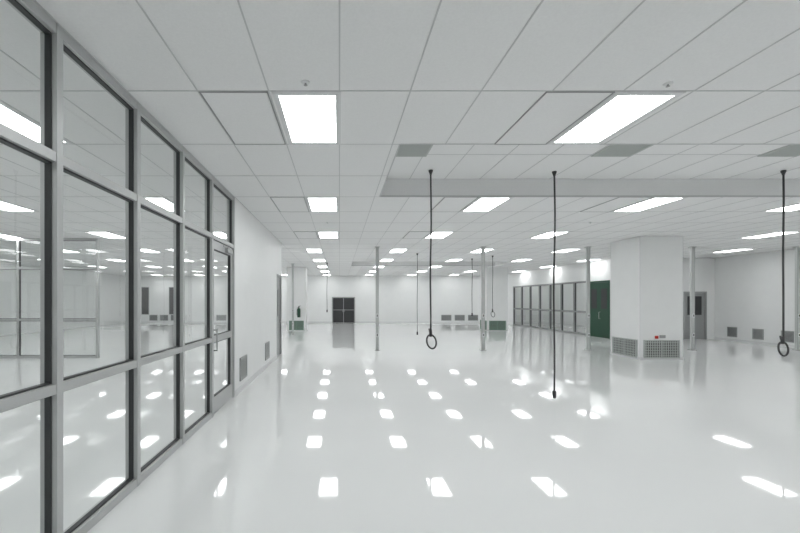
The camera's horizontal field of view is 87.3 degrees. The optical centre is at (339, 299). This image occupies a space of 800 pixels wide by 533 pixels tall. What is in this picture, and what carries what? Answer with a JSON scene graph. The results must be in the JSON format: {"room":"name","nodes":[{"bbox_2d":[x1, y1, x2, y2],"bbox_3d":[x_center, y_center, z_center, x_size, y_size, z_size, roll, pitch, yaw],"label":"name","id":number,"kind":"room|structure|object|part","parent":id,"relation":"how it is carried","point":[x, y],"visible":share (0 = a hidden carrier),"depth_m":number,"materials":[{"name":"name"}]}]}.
{"room":"clean room","nodes":[
{"label":"clean room","id":0,"kind":"room"},
{"bbox_2d":[0,262,124,335],"bbox_3d":[-16.100,-0.055,12.000,0.200,3.490,38.000,0,0,0],"label":"wall","id":1,"kind":"structure","parent":0,"point":[79,287],"depth_m":24.69,"materials":[{"name":"paint"}]},
{"bbox_2d":[226,198,280,389],"bbox_3d":[-1.905,-0.055,10.155,0.150,3.490,5.790,0,0,0],"label":"wall","id":2,"kind":"structure","parent":0,"point":[257,250],"depth_m":8.93,"materials":[{"name":"paint"}]},
{"bbox_2d":[240,354,246,380],"bbox_3d":[-1.820,1.280,7.875,0.020,0.420,0.550,0,0,0],"label":"air vent","id":3,"kind":"object","parent":2,"relation":"in","point":[243,360],"visible":1,"depth_m":7.84,"materials":[{"name":"grey metal"}]},
{"bbox_2d":[235,355,276,395],"bbox_3d":[-1.824,1.640,9.700,0.012,0.100,4.800,0,0,0],"label":"baseboard","id":4,"kind":"structure","parent":2,"relation":"attached to","point":[237,391],"depth_m":8.77,"materials":[{"name":"white metal"}]},
{"bbox_2d":[265,341,269,360],"bbox_3d":[-1.820,1.280,10.475,0.020,0.420,0.550,0,0,0],"label":"air vent","id":5,"kind":"object","parent":2,"relation":"in","point":[267,345],"visible":1,"depth_m":10.46,"materials":[{"name":"grey metal"}]},
{"bbox_2d":[277,274,281,355],"bbox_3d":[-1.894,0.465,12.575,0.172,2.450,0.950,0,0,0],"label":"door","id":6,"kind":"structure","parent":2,"relation":"in","point":[279,277],"depth_m":12.93,"materials":[{"name":"silver metal"}]},
{"bbox_2d":[141,276,552,320],"bbox_3d":[0.050,-0.055,31.100,32.500,3.490,0.200,0,0,0],"label":"wall","id":7,"kind":"structure","parent":0,"point":[399,300],"depth_m":31.00,"materials":[{"name":"paint"}]},
{"bbox_2d":[141,287,148,314],"bbox_3d":[-14.500,0.060,30.980,0.580,2.060,0.040,0,0,0],"label":"window","id":8,"kind":"structure","parent":7,"relation":"in","point":[144,290],"depth_m":30.97,"materials":[{"name":"grey glass"}]},
{"bbox_2d":[149,315,156,320],"bbox_3d":[-13.900,1.325,30.990,0.600,0.430,0.020,0,0,0],"label":"air vent","id":9,"kind":"object","parent":7,"relation":"in","point":[151,317],"visible":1,"depth_m":30.99,"materials":[{"name":"grey metal"}]},
{"bbox_2d":[160,315,167,320],"bbox_3d":[-13.100,1.325,30.990,0.600,0.430,0.020,0,0,0],"label":"air vent","id":10,"kind":"object","parent":7,"relation":"in","point":[162,317],"visible":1,"depth_m":30.99,"materials":[{"name":"grey metal"}]},
{"bbox_2d":[169,287,172,314],"bbox_3d":[-12.450,0.060,30.980,0.580,2.060,0.040,0,0,0],"label":"window","id":11,"kind":"structure","parent":7,"relation":"in","point":[170,288],"depth_m":30.97,"materials":[{"name":"grey glass"}]},
{"bbox_2d":[216,315,225,320],"bbox_3d":[-8.825,1.325,30.990,0.750,0.430,0.020,0,0,0],"label":"air vent","id":12,"kind":"object","parent":7,"relation":"in","point":[218,317],"visible":0.86,"depth_m":30.99,"materials":[{"name":"grey metal"}]},
{"bbox_2d":[332,297,354,322],"bbox_3d":[0.300,0.735,30.950,1.720,1.910,0.101,0,0,0],"label":"window","id":13,"kind":"structure","parent":7,"relation":"in","point":[343,308],"depth_m":30.95,"materials":[{"name":"black glass"}]},
{"bbox_2d":[141,321,552,322],"bbox_3d":[0.050,1.640,30.994,32.100,0.100,0.012,0,0,0],"label":"baseboard","id":14,"kind":"structure","parent":7,"relation":"attached to","point":[141,321],"depth_m":30.99,"materials":[{"name":"white metal"}]},
{"bbox_2d":[441,315,450,320],"bbox_3d":[7.975,1.325,30.990,0.750,0.430,0.020,0,0,0],"label":"air vent","id":15,"kind":"object","parent":7,"relation":"in","point":[443,317],"visible":1,"depth_m":30.99,"materials":[{"name":"grey metal"}]},
{"bbox_2d":[455,315,464,320],"bbox_3d":[8.975,1.325,30.990,0.750,0.430,0.020,0,0,0],"label":"air vent","id":16,"kind":"object","parent":7,"relation":"in","point":[457,317],"visible":1,"depth_m":30.99,"materials":[{"name":"grey metal"}]},
{"bbox_2d":[468,315,477,320],"bbox_3d":[9.975,1.325,30.990,0.750,0.430,0.020,0,0,0],"label":"air vent","id":17,"kind":"object","parent":7,"relation":"in","point":[474,317],"visible":1,"depth_m":30.99,"materials":[{"name":"grey metal"}]},
{"bbox_2d":[0,0,799,275],"bbox_3d":[0.050,-2.055,12.000,32.500,0.510,38.400,0,0,0],"label":"ceiling","id":18,"kind":"structure","parent":0,"point":[382,42],"depth_m":3.98,"materials":[{"name":"tile"}]},
{"bbox_2d":[0,234,20,237],"bbox_3d":[-9.455,-1.795,11.500,0.596,0.010,1.206,0,0,0],"label":"ceiling light","id":19,"kind":"object","parent":18,"relation":"in","point":[1,235],"depth_m":11.72,"materials":[{"name":"white plastic"}]},
{"bbox_2d":[0,200,38,211],"bbox_3d":[-6.405,-1.795,7.840,0.596,0.010,1.206,0,0,0],"label":"ceiling light","id":20,"kind":"object","parent":18,"relation":"in","point":[5,206],"depth_m":8.14,"materials":[{"name":"white plastic"}]},
{"bbox_2d":[0,101,73,144],"bbox_3d":[-3.355,-1.795,4.180,0.596,0.010,1.206,0,0,0],"label":"ceiling light","id":21,"kind":"object","parent":18,"relation":"in","point":[10,117],"depth_m":4.21,"materials":[{"name":"white plastic"}]},
{"bbox_2d":[63,249,80,252],"bbox_3d":[-10.065,-1.795,15.160,0.596,0.010,1.206,0,0,0],"label":"ceiling light","id":22,"kind":"object","parent":18,"relation":"in","point":[66,251],"depth_m":15.35,"materials":[{"name":"white plastic"}]},
{"bbox_2d":[87,232,124,238],"bbox_3d":[-6.405,-1.795,11.500,0.596,0.010,1.206,0,0,0],"label":"ceiling light","id":23,"kind":"object","parent":18,"relation":"in","point":[109,235],"depth_m":11.54,"materials":[{"name":"white plastic"}]},
{"bbox_2d":[105,259,124,261],"bbox_3d":[-10.065,-1.795,18.820,0.596,0.010,1.206,0,0,0],"label":"ceiling light","id":24,"kind":"object","parent":18,"relation":"in","point":[117,260],"depth_m":18.85,"materials":[{"name":"white plastic"}]},
{"bbox_2d":[141,249,161,252],"bbox_3d":[-7.015,-1.795,15.160,0.596,0.010,1.206,0,0,0],"label":"ceiling light","id":25,"kind":"object","parent":18,"relation":"in","point":[142,250],"depth_m":15.35,"materials":[{"name":"white plastic"}]},
{"bbox_2d":[144,197,188,211],"bbox_3d":[-3.355,-1.795,7.840,0.596,0.010,1.206,0,0,0],"label":"ceiling light","id":26,"kind":"object","parent":18,"relation":"in","point":[163,202],"depth_m":7.64,"materials":[{"name":"white plastic"}]},
{"bbox_2d":[214,232,225,238],"bbox_3d":[-3.355,-1.795,11.500,0.596,0.010,1.206,0,0,0],"label":"ceiling light","id":27,"kind":"object","parent":18,"relation":"in","point":[222,235],"depth_m":11.37,"materials":[{"name":"white plastic"}]},
{"bbox_2d":[199,91,285,144],"bbox_3d":[-0.915,-1.795,4.180,0.594,0.010,1.204,0,0,0],"label":"ceiling access panel","id":28,"kind":"object","parent":18,"relation":"in","point":[247,117],"depth_m":4.05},
{"bbox_2d":[270,197,308,211],"bbox_3d":[-0.915,-1.795,7.840,0.594,0.010,1.204,0,0,0],"label":"ceiling access panel","id":29,"kind":"object","parent":18,"relation":"in","point":[284,204],"depth_m":7.79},
{"bbox_2d":[301,80,309,85],"bbox_3d":[-0.280,-1.787,3.430,0.072,0.026,0.072,0,0,0],"label":"sprinkler head","id":30,"kind":"object","parent":18,"relation":"attached to","point":[305,82],"depth_m":3.42},
{"bbox_2d":[294,232,317,238],"bbox_3d":[-0.915,-1.795,11.500,0.594,0.010,1.204,0,0,0],"label":"ceiling access panel","id":31,"kind":"object","parent":18,"relation":"in","point":[300,235],"depth_m":11.54,"materials":[{"name":"white"}]},
{"bbox_2d":[272,91,340,144],"bbox_3d":[-0.285,-1.795,4.180,0.596,0.010,1.206,0,0,0],"label":"ceiling light","id":32,"kind":"object","parent":18,"relation":"in","point":[307,117],"depth_m":4.05,"materials":[{"name":"white plastic"}]},
{"bbox_2d":[305,249,322,252],"bbox_3d":[-0.915,-1.795,15.160,0.596,0.010,1.206,0,0,0],"label":"ceiling light","id":33,"kind":"object","parent":18,"relation":"in","point":[308,250],"depth_m":15.05,"materials":[{"name":"white plastic"}]},
{"bbox_2d":[312,259,325,261],"bbox_3d":[-0.915,-1.795,18.820,0.596,0.010,1.206,0,0,0],"label":"ceiling light","id":34,"kind":"object","parent":18,"relation":"in","point":[314,260],"depth_m":18.85,"materials":[{"name":"white plastic"}]},
{"bbox_2d":[305,197,338,211],"bbox_3d":[-0.305,-1.795,7.840,0.596,0.010,1.206,0,0,0],"label":"ceiling light","id":35,"kind":"object","parent":18,"relation":"in","point":[315,204],"depth_m":7.80,"materials":[{"name":"white plastic"}]},
{"bbox_2d":[317,232,338,238],"bbox_3d":[-0.305,-1.795,11.500,0.596,0.010,1.206,0,0,0],"label":"ceiling light","id":36,"kind":"object","parent":18,"relation":"in","point":[321,235],"depth_m":11.54,"materials":[{"name":"white plastic"}]},
{"bbox_2d":[379,259,394,261],"bbox_3d":[2.135,-1.795,18.820,0.596,0.010,1.206,0,0,0],"label":"ceiling light","id":37,"kind":"object","parent":18,"relation":"in","point":[382,260],"depth_m":18.85,"materials":[{"name":"white plastic"}]},
{"bbox_2d":[388,249,407,252],"bbox_3d":[2.135,-1.795,15.160,0.596,0.010,1.206,0,0,0],"label":"ceiling light","id":38,"kind":"object","parent":18,"relation":"in","point":[392,250],"depth_m":15.04,"materials":[{"name":"white plastic"}]},
{"bbox_2d":[0,0,799,275],"bbox_3d":[0.050,-1.953,12.000,32.100,0.317,38.000,0,0,0],"label":"grid","id":39,"kind":"object","parent":18,"relation":"attached to","point":[643,1],"depth_m":6.01,"materials":[{"name":"grey metal"}]},
{"bbox_2d":[396,145,432,156],"bbox_3d":[1.007,-2.104,5.790,0.525,0.012,0.580,0,0,0],"label":"ceiling vent grille","id":40,"kind":"object","parent":18,"relation":"in","point":[404,150],"depth_m":5.84,"materials":[{"name":"grey metal"}]},
{"bbox_2d":[403,232,429,238],"bbox_3d":[2.135,-1.795,11.500,0.594,0.010,1.204,0,0,0],"label":"ceiling access panel","id":41,"kind":"object","parent":18,"relation":"in","point":[410,235],"depth_m":11.54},
{"bbox_2d":[416,253,417,334],"bbox_3d":[3.000,-0.228,16.000,0.070,3.135,0.070,0,0,0],"label":"power cord","id":42,"kind":"object","parent":18,"relation":"hanging from","point":[416,253],"visible":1,"depth_m":15.99,"materials":[{"name":"grey rubber"}]},
{"bbox_2d":[426,170,436,348],"bbox_3d":[1.495,-0.651,6.734,0.181,2.909,0.078,0,0,0],"label":"power cord","id":43,"kind":"object","parent":18,"relation":"hanging from","point":[430,334],"visible":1,"depth_m":6.72,"materials":[{"name":"grey rubber"}]},
{"bbox_2d":[423,232,453,238],"bbox_3d":[2.745,-1.795,11.500,0.596,0.010,1.206,0,0,0],"label":"ceiling light","id":44,"kind":"object","parent":18,"relation":"in","point":[435,235],"depth_m":11.54,"materials":[{"name":"white plastic"}]},
{"bbox_2d":[444,259,463,261],"bbox_3d":[5.185,-1.795,18.820,0.596,0.010,1.206,0,0,0],"label":"ceiling light","id":45,"kind":"object","parent":18,"relation":"in","point":[451,260],"depth_m":18.85,"materials":[{"name":"white plastic"}]},
{"bbox_2d":[432,197,478,211],"bbox_3d":[2.135,-1.795,7.840,0.594,0.010,1.204,0,0,0],"label":"ceiling access panel","id":46,"kind":"object","parent":18,"relation":"in","point":[447,204],"depth_m":7.79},
{"bbox_2d":[469,249,493,252],"bbox_3d":[5.185,-1.795,15.160,0.596,0.010,1.206,0,0,0],"label":"ceiling light","id":47,"kind":"object","parent":18,"relation":"in","point":[478,250],"depth_m":15.04,"materials":[{"name":"white plastic"}]},
{"bbox_2d":[460,197,513,211],"bbox_3d":[2.745,-1.795,7.840,0.596,0.010,1.206,0,0,0],"label":"ceiling light","id":48,"kind":"object","parent":18,"relation":"in","point":[482,204],"depth_m":7.80,"materials":[{"name":"white plastic"}]},
{"bbox_2d":[491,256,494,316],"bbox_3d":[6.215,-0.548,16.802,0.173,2.495,0.074,0,0,0],"label":"power cord","id":49,"kind":"object","parent":18,"relation":"hanging from","point":[492,256],"visible":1,"depth_m":16.79,"materials":[{"name":"grey rubber"}]},
{"bbox_2d":[510,259,532,261],"bbox_3d":[8.235,-1.795,18.820,0.596,0.010,1.206,0,0,0],"label":"ceiling light","id":50,"kind":"object","parent":18,"relation":"in","point":[519,260],"depth_m":18.85,"materials":[{"name":"white plastic"}]},
{"bbox_2d":[528,232,568,238],"bbox_3d":[5.795,-1.795,11.500,0.596,0.010,1.206,0,0,0],"label":"ceiling light","id":51,"kind":"object","parent":18,"relation":"in","point":[547,235],"depth_m":11.54,"materials":[{"name":"white plastic"}]},
{"bbox_2d":[552,171,556,398],"bbox_3d":[3.520,-0.248,6.800,0.070,3.715,0.070,0,0,0],"label":"power cord","id":52,"kind":"object","parent":18,"relation":"hanging from","point":[553,172],"visible":1,"depth_m":6.78,"materials":[{"name":"grey rubber"}]},
{"bbox_2d":[494,91,614,144],"bbox_3d":[2.080,-1.795,4.180,0.594,0.010,1.204,0,0,0],"label":"ceiling access panel","id":53,"kind":"object","parent":18,"relation":"in","point":[554,112],"depth_m":4.05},
{"bbox_2d":[549,249,579,252],"bbox_3d":[8.235,-1.795,15.160,0.596,0.010,1.206,0,0,0],"label":"ceiling light","id":54,"kind":"object","parent":18,"relation":"in","point":[564,250],"depth_m":15.04,"materials":[{"name":"white plastic"}]},
{"bbox_2d":[575,259,601,261],"bbox_3d":[11.285,-1.795,18.820,0.596,0.010,1.206,0,0,0],"label":"ceiling light","id":55,"kind":"object","parent":18,"relation":"in","point":[590,259],"depth_m":18.85,"materials":[{"name":"white plastic"}]},
{"bbox_2d":[580,197,652,211],"bbox_3d":[5.185,-1.795,7.840,0.594,0.010,1.204,0,0,0],"label":"ceiling access panel","id":56,"kind":"object","parent":18,"relation":"in","point":[620,202],"depth_m":7.79,"materials":[{"name":"white"}]},
{"bbox_2d":[547,91,685,144],"bbox_3d":[2.690,-1.795,4.180,0.596,0.010,1.206,0,0,0],"label":"ceiling light","id":57,"kind":"object","parent":18,"relation":"in","point":[621,110],"depth_m":4.05,"materials":[{"name":"white plastic"}]},
{"bbox_2d":[591,145,651,156],"bbox_3d":[3.965,-2.104,5.790,0.570,0.012,0.580,0,0,0],"label":"ceiling vent grille","id":58,"kind":"object","parent":18,"relation":"in","point":[611,150],"depth_m":5.84,"materials":[{"name":"grey metal"}]},
{"bbox_2d":[611,197,687,211],"bbox_3d":[5.795,-1.795,7.840,0.596,0.010,1.206,0,0,0],"label":"ceiling light","id":59,"kind":"object","parent":18,"relation":"in","point":[653,202],"depth_m":7.79,"materials":[{"name":"white plastic"}]},
{"bbox_2d":[663,81,672,87],"bbox_3d":[2.730,-1.787,3.450,0.072,0.026,0.072,0,0,0],"label":"sprinkler head","id":60,"kind":"object","parent":18,"relation":"attached to","point":[667,84],"depth_m":3.44},
{"bbox_2d":[711,249,751,252],"bbox_3d":[14.335,-1.795,15.160,0.596,0.010,1.206,0,0,0],"label":"ceiling light","id":61,"kind":"object","parent":18,"relation":"in","point":[734,250],"depth_m":15.05,"materials":[{"name":"white plastic"}]},
{"bbox_2d":[737,232,798,238],"bbox_3d":[11.895,-1.795,11.500,0.596,0.010,1.206,0,0,0],"label":"ceiling light","id":62,"kind":"object","parent":18,"relation":"in","point":[776,233],"depth_m":11.54,"materials":[{"name":"white plastic"}]},
{"bbox_2d":[757,145,799,156],"bbox_3d":[6.405,-2.104,5.790,0.570,0.012,0.580,0,0,0],"label":"ceiling vent grille","id":63,"kind":"object","parent":18,"relation":"in","point":[790,150],"depth_m":5.91,"materials":[{"name":"grey metal"}]},
{"bbox_2d":[761,203,799,211],"bbox_3d":[8.845,-1.795,7.840,0.596,0.010,1.206,0,0,0],"label":"ceiling light","id":64,"kind":"object","parent":18,"relation":"in","point":[795,207],"depth_m":8.23,"materials":[{"name":"white plastic"}]},
{"bbox_2d":[777,170,788,356],"bbox_3d":[7.235,-0.591,6.754,0.181,3.029,0.078,0,0,0],"label":"power cord","id":65,"kind":"object","parent":18,"relation":"hanging from","point":[782,338],"visible":1,"depth_m":6.74,"materials":[{"name":"grey rubber"}]},
{"bbox_2d":[0,323,799,532],"bbox_3d":[0.050,1.790,12.000,32.500,0.200,38.400,0,0,0],"label":"floor","id":66,"kind":"structure","parent":0,"point":[338,433],"depth_m":5.10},
{"bbox_2d":[0,238,99,357],"bbox_3d":[-11.510,-0.055,12.100,8.980,3.490,0.100,0,0,0],"label":"frame","id":67,"kind":"object","parent":66,"relation":"on","point":[18,268],"visible":0.69,"depth_m":12.05,"materials":[{"name":"silver metal"}]},
{"bbox_2d":[0,0,234,532],"bbox_3d":[-1.885,-0.055,0.125,0.110,3.490,14.250,0,0,0],"label":"frame","id":68,"kind":"object","parent":66,"relation":"on","point":[54,41],"visible":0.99,"depth_m":3.38,"materials":[{"name":"paint"}]},
{"bbox_2d":[214,240,232,412],"bbox_3d":[-1.847,0.398,6.610,0.126,2.565,1.150,0,0,0],"label":"leaf","id":69,"kind":"object","parent":68,"relation":"attached to","point":[223,395],"depth_m":6.94,"materials":[{"name":"silver metal"}]},
{"bbox_3d":[-1.819,-0.054,6.555,0.071,1.611,0.960,0,0,0],"label":"handle and closer","id":70,"kind":"part","parent":69,"relation":"part of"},
{"bbox_2d":[292,264,293,333],"bbox_3d":[-2.300,-0.052,20.500,0.180,3.485,0.180,0,0,0],"label":"pole","id":71,"kind":"object","parent":66,"relation":"on","point":[292,264],"visible":0.97,"depth_m":20.46,"materials":[{"name":"silver metal"}]},
{"bbox_2d":[287,267,306,330],"bbox_3d":[-2.350,-0.052,23.200,1.024,3.485,1.224,0,0,0],"label":"shaft","id":72,"kind":"object","parent":66,"relation":"on","point":[300,273],"visible":0.83,"depth_m":22.60,"materials":[{"name":"paint"}]},
{"bbox_2d":[289,321,303,329],"bbox_3d":[-2.651,1.385,22.942,0.653,0.510,1.456,0,0,-39],"label":"base grille","id":73,"kind":"object","parent":72,"relation":"in","point":[298,325],"visible":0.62,"depth_m":22.58,"materials":[{"name":"green metal"}]},
{"bbox_2d":[374,246,379,349],"bbox_3d":[1.270,-0.052,14.000,0.180,3.485,0.180,0,0,0],"label":"pole","id":74,"kind":"object","parent":66,"relation":"on","point":[376,247],"visible":1,"depth_m":13.96,"materials":[{"name":"silver metal"}]},
{"bbox_2d":[479,246,485,349],"bbox_3d":[4.840,-0.052,14.000,0.180,3.485,0.180,0,0,0],"label":"pole","id":75,"kind":"object","parent":66,"relation":"on","point":[481,247],"visible":1,"depth_m":13.96,"materials":[{"name":"silver metal"}]},
{"bbox_2d":[480,267,507,330],"bbox_3d":[8.600,-0.052,23.200,1.124,3.485,1.224,0,0,0],"label":"shaft","id":76,"kind":"object","parent":66,"relation":"on","point":[499,275],"visible":0.8,"depth_m":22.60,"materials":[{"name":"paint"}]},
{"bbox_2d":[480,320,505,329],"bbox_3d":[8.295,1.385,22.917,0.691,0.510,1.522,0,0,-42],"label":"base grille","id":77,"kind":"object","parent":76,"relation":"in","point":[493,325],"visible":0.7,"depth_m":22.58,"materials":[{"name":"green metal"}]},
{"bbox_2d":[584,246,591,349],"bbox_3d":[8.380,-0.052,14.000,0.180,3.485,0.180,0,0,0],"label":"pole","id":78,"kind":"object","parent":66,"relation":"on","point":[587,247],"visible":1,"depth_m":13.96,"materials":[{"name":"silver metal"}]},
{"bbox_2d":[610,236,683,359],"bbox_3d":[9.075,-0.052,12.325,1.234,3.485,1.274,0,0,0],"label":"column","id":79,"kind":"structure","parent":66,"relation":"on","point":[647,271],"depth_m":11.70,"materials":[{"name":"paint"}]},
{"bbox_2d":[612,335,679,357],"bbox_3d":[8.756,1.315,12.015,0.747,0.650,1.634,0,0,-44],"label":"base grille","id":80,"kind":"object","parent":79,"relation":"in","point":[622,346],"visible":1,"depth_m":11.70,"materials":[{"name":"grey metal"}]},
{"bbox_2d":[687,246,696,349],"bbox_3d":[11.900,-0.052,14.000,0.180,3.485,0.180,0,0,0],"label":"pole","id":81,"kind":"object","parent":66,"relation":"on","point":[692,249],"visible":1,"depth_m":13.96,"materials":[{"name":"silver metal"}]},
{"bbox_2d":[792,246,799,349],"bbox_3d":[15.450,-0.052,14.000,0.180,3.485,0.180,0,0,0],"label":"pole","id":82,"kind":"object","parent":66,"relation":"on","point":[797,249],"visible":1,"depth_m":13.96,"materials":[{"name":"silver metal"}]},
{"bbox_2d":[508,258,609,324],"bbox_3d":[11.775,-0.055,24.475,0.150,3.490,13.050,0,0,0],"label":"wall","id":83,"kind":"structure","parent":0,"point":[599,269],"depth_m":22.17,"materials":[{"name":"paint"}]},
{"bbox_2d":[513,281,585,335],"bbox_3d":[11.760,0.390,23.750,0.120,2.600,8.500,0,0,0],"label":"frame","id":84,"kind":"object","parent":83,"relation":"attached to","point":[530,309],"visible":0.91,"depth_m":23.12,"materials":[{"name":"grey metal"}]},
{"bbox_2d":[590,280,609,338],"bbox_3d":[11.743,0.415,18.725,0.214,2.550,1.550,0,0,0],"label":"door","id":85,"kind":"structure","parent":83,"relation":"in","point":[599,290],"depth_m":18.62,"materials":[{"name":"green paint"}]},
{"bbox_2d":[610,258,714,338],"bbox_3d":[13.900,-0.055,17.875,4.400,3.490,0.150,0,0,0],"label":"wall","id":86,"kind":"structure","parent":0,"point":[704,267],"depth_m":17.80,"materials":[{"name":"paint"}]},
{"bbox_2d":[683,292,706,338],"bbox_3d":[15.250,0.665,17.854,1.000,2.050,0.191,0,0,0],"label":"door","id":87,"kind":"structure","parent":86,"relation":"in","point":[700,297],"depth_m":17.83,"materials":[{"name":"silver metal"}]},
{"bbox_2d":[555,249,794,344],"bbox_3d":[16.200,-0.210,12.000,0.200,3.800,38.000,0,0,0],"label":"wall","id":88,"kind":"structure","parent":0,"point":[748,287],"depth_m":16.38,"materials":[{"name":"paint"}]},
{"bbox_2d":[727,327,736,336],"bbox_3d":[16.090,1.310,17.010,0.020,0.400,0.420,0,0,0],"label":"air vent","id":89,"kind":"object","parent":88,"relation":"in","point":[731,331],"visible":1,"depth_m":16.98,"materials":[{"name":"grey metal"}]},
{"bbox_2d":[715,337,794,347],"bbox_3d":[16.094,1.640,5.400,0.012,0.100,24.800,0,0,0],"label":"baseboard","id":90,"kind":"structure","parent":88,"relation":"attached to","point":[716,338],"depth_m":16.09,"materials":[{"name":"white metal"}]},
{"bbox_2d":[752,328,763,339],"bbox_3d":[16.090,1.310,15.960,0.020,0.400,0.420,0,0,0],"label":"air vent","id":91,"kind":"object","parent":88,"relation":"in","point":[756,333],"visible":1,"depth_m":15.94,"materials":[{"name":"grey metal"}]},
{"bbox_2d":[781,330,793,342],"bbox_3d":[16.090,1.310,14.910,0.020,0.400,0.420,0,0,0],"label":"air vent","id":92,"kind":"object","parent":88,"relation":"in","point":[789,335],"visible":0.72,"depth_m":14.83,"materials":[{"name":"grey metal"}]}
]}

